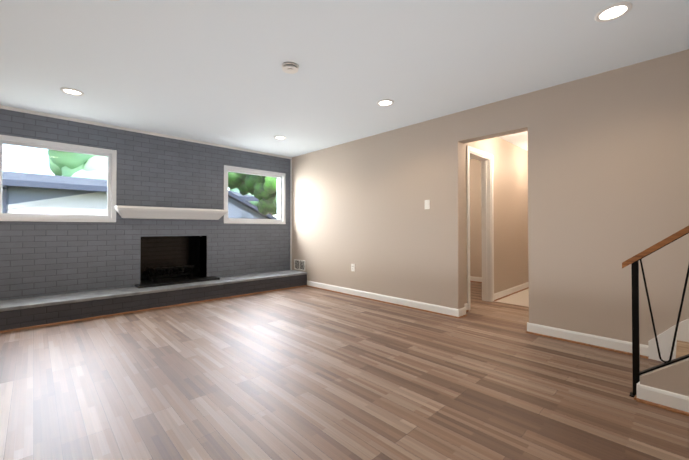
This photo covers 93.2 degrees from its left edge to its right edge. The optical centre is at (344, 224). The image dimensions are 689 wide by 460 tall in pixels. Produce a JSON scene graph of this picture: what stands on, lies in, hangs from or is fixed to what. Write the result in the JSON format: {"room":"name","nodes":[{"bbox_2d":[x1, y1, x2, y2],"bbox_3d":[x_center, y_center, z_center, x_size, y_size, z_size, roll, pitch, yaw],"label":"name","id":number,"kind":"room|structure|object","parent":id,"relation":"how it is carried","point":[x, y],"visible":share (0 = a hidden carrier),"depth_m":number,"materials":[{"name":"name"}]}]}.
{"room":"living room","nodes":[
{"label":"living room","id":0,"kind":"room"},
{"bbox_2d":[0,109,289,299],"bbox_3d":[-2.749,-0.098,4.992,4.550,2.400,0.550,1,-1,-44],"label":"brick wall","id":1,"kind":"structure","parent":0,"point":[37,259],"depth_m":4.55,"materials":[{"name":"grey brick"}]},
{"bbox_2d":[0,135,116,221],"bbox_3d":[-3.484,-0.509,3.979,1.141,0.960,0.128,1,-1,-44],"label":"window","id":2,"kind":"structure","parent":1,"relation":"in","point":[111,155],"depth_m":3.99,"materials":[{"name":"clear glass"}]},
{"bbox_2d":[0,105,291,158],"bbox_3d":[-2.494,-1.283,4.848,4.096,0.031,0.029,1,-1,-44],"label":"crown molding","id":3,"kind":"structure","parent":1,"relation":"attached to","point":[97,124],"depth_m":4.41,"materials":[{"name":"white"}]},
{"bbox_2d":[148,265,193,281],"bbox_3d":[-2.661,0.747,4.998,0.550,0.218,0.391,1,-1,-44],"label":"grate","id":4,"kind":"object","parent":1,"relation":"in","point":[184,272],"visible":1,"depth_m":4.91,"materials":[{"name":"black metal"}]},
{"bbox_2d":[114,205,227,219],"bbox_3d":[-2.453,-0.157,4.752,1.469,0.158,0.205,1,-1,-44],"label":"mantel shelf","id":5,"kind":"object","parent":1,"relation":"attached to","point":[142,212],"visible":1,"depth_m":4.65,"materials":[{"name":"white wood"}]},
{"bbox_2d":[224,165,285,223],"bbox_3d":[-1.585,-0.487,5.792,1.190,0.960,0.128,1,-1,-44],"label":"window","id":6,"kind":"structure","parent":1,"relation":"in","point":[281,192],"depth_m":5.76,"materials":[{"name":"white plastic"}]},
{"bbox_2d":[290,159,291,269],"bbox_3d":[-1.023,-0.189,6.246,0.021,2.121,0.021,1,-1,-44],"label":"trim","id":7,"kind":"structure","parent":1,"relation":"attached to","point":[290,214],"depth_m":6.24,"materials":[{"name":"white"}]},
{"bbox_2d":[0,282,688,459],"bbox_3d":[1.528,1.139,2.978,7.975,0.120,8.850,1,-1,-44],"label":"floor","id":8,"kind":"structure","parent":0,"point":[305,373],"depth_m":2.12,"materials":[{"name":"brown wood"}]},
{"bbox_2d":[0,270,306,330],"bbox_3d":[-2.329,0.961,4.649,4.098,0.275,0.515,1,-1,-44],"label":"hearth slab","id":9,"kind":"object","parent":8,"relation":"on","point":[26,312],"visible":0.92,"depth_m":4.10,"materials":[{"name":"brick"}]},
{"bbox_2d":[0,285,305,332],"bbox_3d":[-2.161,1.087,4.457,4.078,0.018,0.016,1,-1,-44],"label":"trim","id":10,"kind":"structure","parent":9,"relation":"attached to","point":[16,329],"depth_m":4.01,"materials":[{"name":"brown wood"}]},
{"bbox_2d":[675,340,688,358],"bbox_3d":[2.993,0.214,1.448,0.795,1.692,2.144,1,-1,-44],"label":"stair steps","id":11,"kind":"structure","parent":8,"relation":"on","point":[682,348],"depth_m":2.31,"materials":[{"name":"beige wood"}]},
{"bbox_2d":[0,0,688,158],"bbox_3d":[0.751,-1.372,3.822,7.975,0.120,6.600,1,-1,-44],"label":"ceiling","id":12,"kind":"structure","parent":0,"point":[210,71],"depth_m":2.60,"materials":[{"name":"white paint"}]},
{"bbox_2d":[60,88,83,95],"bbox_3d":[-2.702,-1.313,3.234,0.184,0.010,0.184,1,-1,-44],"label":"recessed light","id":13,"kind":"object","parent":12,"relation":"in","point":[71,91],"visible":0.94,"depth_m":3.23,"materials":[{"name":"white"}]},
{"bbox_2d":[274,136,285,139],"bbox_3d":[-0.963,-1.294,4.873,0.184,0.010,0.184,1,-1,-44],"label":"recessed light","id":14,"kind":"object","parent":12,"relation":"in","point":[280,137],"visible":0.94,"depth_m":4.86,"materials":[{"name":"white"}]},
{"bbox_2d":[282,62,298,73],"bbox_3d":[-0.454,-1.304,2.725,0.140,0.040,0.140,1,-1,-44],"label":"smoke detector","id":15,"kind":"object","parent":12,"relation":"attached to","point":[290,67],"visible":1,"depth_m":2.70,"materials":[{"name":"white plastic"}]},
{"bbox_2d":[377,99,393,105],"bbox_3d":[0.442,-1.310,3.519,0.184,0.010,0.184,1,-1,-44],"label":"recessed light","id":16,"kind":"object","parent":12,"relation":"in","point":[386,102],"visible":1,"depth_m":3.51,"materials":[{"name":"white"}]},
{"bbox_2d":[594,2,631,21],"bbox_3d":[1.684,-1.327,2.044,0.184,0.010,0.184,1,-1,-44],"label":"recessed light","id":17,"kind":"object","parent":12,"relation":"in","point":[613,11],"visible":1,"depth_m":2.04,"materials":[{"name":"white"}]},
{"bbox_2d":[470,159,481,276],"bbox_3d":[2.224,-0.077,6.748,0.120,2.400,2.620,1,-1,-44],"label":"wall","id":18,"kind":"structure","parent":0,"point":[475,226],"depth_m":6.31,"materials":[{"name":"beige paint"}]},
{"bbox_2d":[292,49,688,344],"bbox_3d":[1.984,-0.919,3.231,0.150,4.000,8.550,1,-1,-44],"label":"wall","id":19,"kind":"structure","parent":0,"point":[608,173],"depth_m":3.11,"materials":[{"name":"beige paint"}]},
{"bbox_2d":[294,259,304,270],"bbox_3d":[-0.833,0.753,6.045,0.008,0.187,0.340,1,-1,-44],"label":"air vent","id":20,"kind":"object","parent":19,"relation":"in","point":[299,264],"visible":1,"depth_m":6.04,"materials":[{"name":"white metal"}]},
{"bbox_2d":[425,200,429,208],"bbox_3d":[1.035,-0.248,4.093,0.020,0.117,0.072,1,-1,-44],"label":"switch plate","id":21,"kind":"object","parent":19,"relation":"attached to","point":[427,204],"visible":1,"depth_m":4.09,"materials":[{"name":"white plastic"}]},
{"bbox_2d":[306,280,648,358],"bbox_3d":[0.938,1.044,4.294,0.192,0.100,4.506,1,-1,-44],"label":"baseboard","id":22,"kind":"structure","parent":19,"relation":"attached to","point":[610,344],"depth_m":3.21,"materials":[{"name":"white wood"}]},
{"bbox_2d":[648,319,688,360],"bbox_3d":[3.243,0.041,1.781,0.016,2.046,2.330,1,-1,-44],"label":"skirt board","id":23,"kind":"object","parent":19,"relation":"attached to","point":[665,339],"visible":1,"depth_m":2.53,"materials":[{"name":"white"}]},
{"bbox_2d":[464,137,528,303],"bbox_3d":[2.522,-0.096,5.138,3.275,2.400,0.120,1,-1,-44],"label":"wall","id":24,"kind":"structure","parent":0,"point":[510,175],"depth_m":5.08,"materials":[{"name":"beige paint"}]},
{"bbox_2d":[466,145,493,309],"bbox_3d":[1.796,0.049,4.444,0.804,2.094,0.152,1,-1,-44],"label":"door frame","id":25,"kind":"structure","parent":24,"relation":"attached to","point":[487,203],"depth_m":4.64,"materials":[{"name":"white wood"}]},
{"bbox_2d":[495,288,528,306],"bbox_3d":[3.316,1.164,5.142,2.400,0.120,1.250,1,-1,-44],"label":"floor","id":26,"kind":"structure","parent":0,"point":[521,298],"depth_m":4.76,"materials":[{"name":"white"}]},
{"bbox_2d":[640,358,688,395],"bbox_3d":[2.210,0.545,1.608,0.100,1.034,1.116,1,-1,-44],"label":"wall","id":27,"kind":"structure","parent":0,"point":[673,377],"depth_m":1.88,"materials":[{"name":"beige paint"}]},
{"bbox_2d":[622,226,688,396],"bbox_3d":[2.166,0.192,1.660,0.060,1.742,1.146,1,-1,-44],"label":"stair railing","id":28,"kind":"object","parent":27,"relation":"on","point":[633,261],"visible":0.92,"depth_m":2.00,"materials":[{"name":"black metal"}]},
{"bbox_2d":[634,382,688,415],"bbox_3d":[2.191,1.012,1.603,0.128,0.100,1.144,1,-1,-44],"label":"baseboard","id":29,"kind":"structure","parent":27,"relation":"attached to","point":[665,400],"depth_m":1.89,"materials":[{"name":"white wood"}]},
{"label":"outside","id":30,"kind":"structure","parent":0,"visible":0},
{"bbox_3d":[-22.584,1.574,23.643,80.000,0.500,54.350,1,-1,-44],"label":"ground","id":31,"kind":"structure","parent":30,"visible":0},
{"bbox_2d":[48,150,107,179],"bbox_3d":[-18.572,-3.657,23.868,7.558,9.967,10.498,1,-1,-44],"label":"trees","id":32,"kind":"object","parent":31,"relation":"on","point":[57,157],"depth_m":22.09,"materials":[{"name":"green plant"}]},
{"bbox_2d":[2,171,258,215],"bbox_3d":[-11.754,-0.315,10.659,16.300,2.970,7.020,1,-1,-44],"label":"house","id":33,"kind":"structure","parent":31,"relation":"on","point":[13,187],"depth_m":9.65,"materials":[{"name":"grey"}]},
{"bbox_2d":[229,188,272,215],"bbox_3d":[-6.160,-2.590,23.932,5.881,7.835,6.734,1,-1,-44],"label":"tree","id":34,"kind":"object","parent":31,"relation":"on","point":[255,203],"depth_m":21.22,"materials":[{"name":"plant"}]},
{"bbox_2d":[228,190,276,218],"bbox_3d":[-4.504,-0.217,10.958,4.600,2.780,1.800,1,-1,-44],"label":"garage","id":35,"kind":"structure","parent":31,"relation":"on","point":[246,210],"depth_m":10.99,"materials":[{"name":"grey"}]},
{"bbox_2d":[228,172,276,214],"bbox_3d":[-1.791,-0.633,8.636,2.851,3.557,2.797,1,-1,-44],"label":"tree","id":36,"kind":"object","parent":31,"relation":"on","point":[260,182],"depth_m":8.10,"materials":[{"name":"green plant"}]},
{"bbox_3d":[2.934,-0.100,4.793,3.395,2.400,1.190,1,-1,-44],"label":"wall","id":37,"kind":"structure","parent":0,"visible":0},
{"bbox_2d":[470,276,481,282],"bbox_3d":[2.212,1.072,6.641,0.027,0.100,2.500,1,-1,-44],"label":"baseboard","id":38,"kind":"structure","parent":37,"relation":"attached to","point":[472,279],"depth_m":6.29,"materials":[{"name":"white wood"}]},
{"bbox_2d":[494,282,528,300],"bbox_3d":[2.950,1.058,5.432,2.230,0.100,0.027,1,-1,-44],"label":"baseboard","id":39,"kind":"structure","parent":37,"relation":"attached to","point":[508,292],"depth_m":5.09,"materials":[{"name":"white wood"}]}
]}

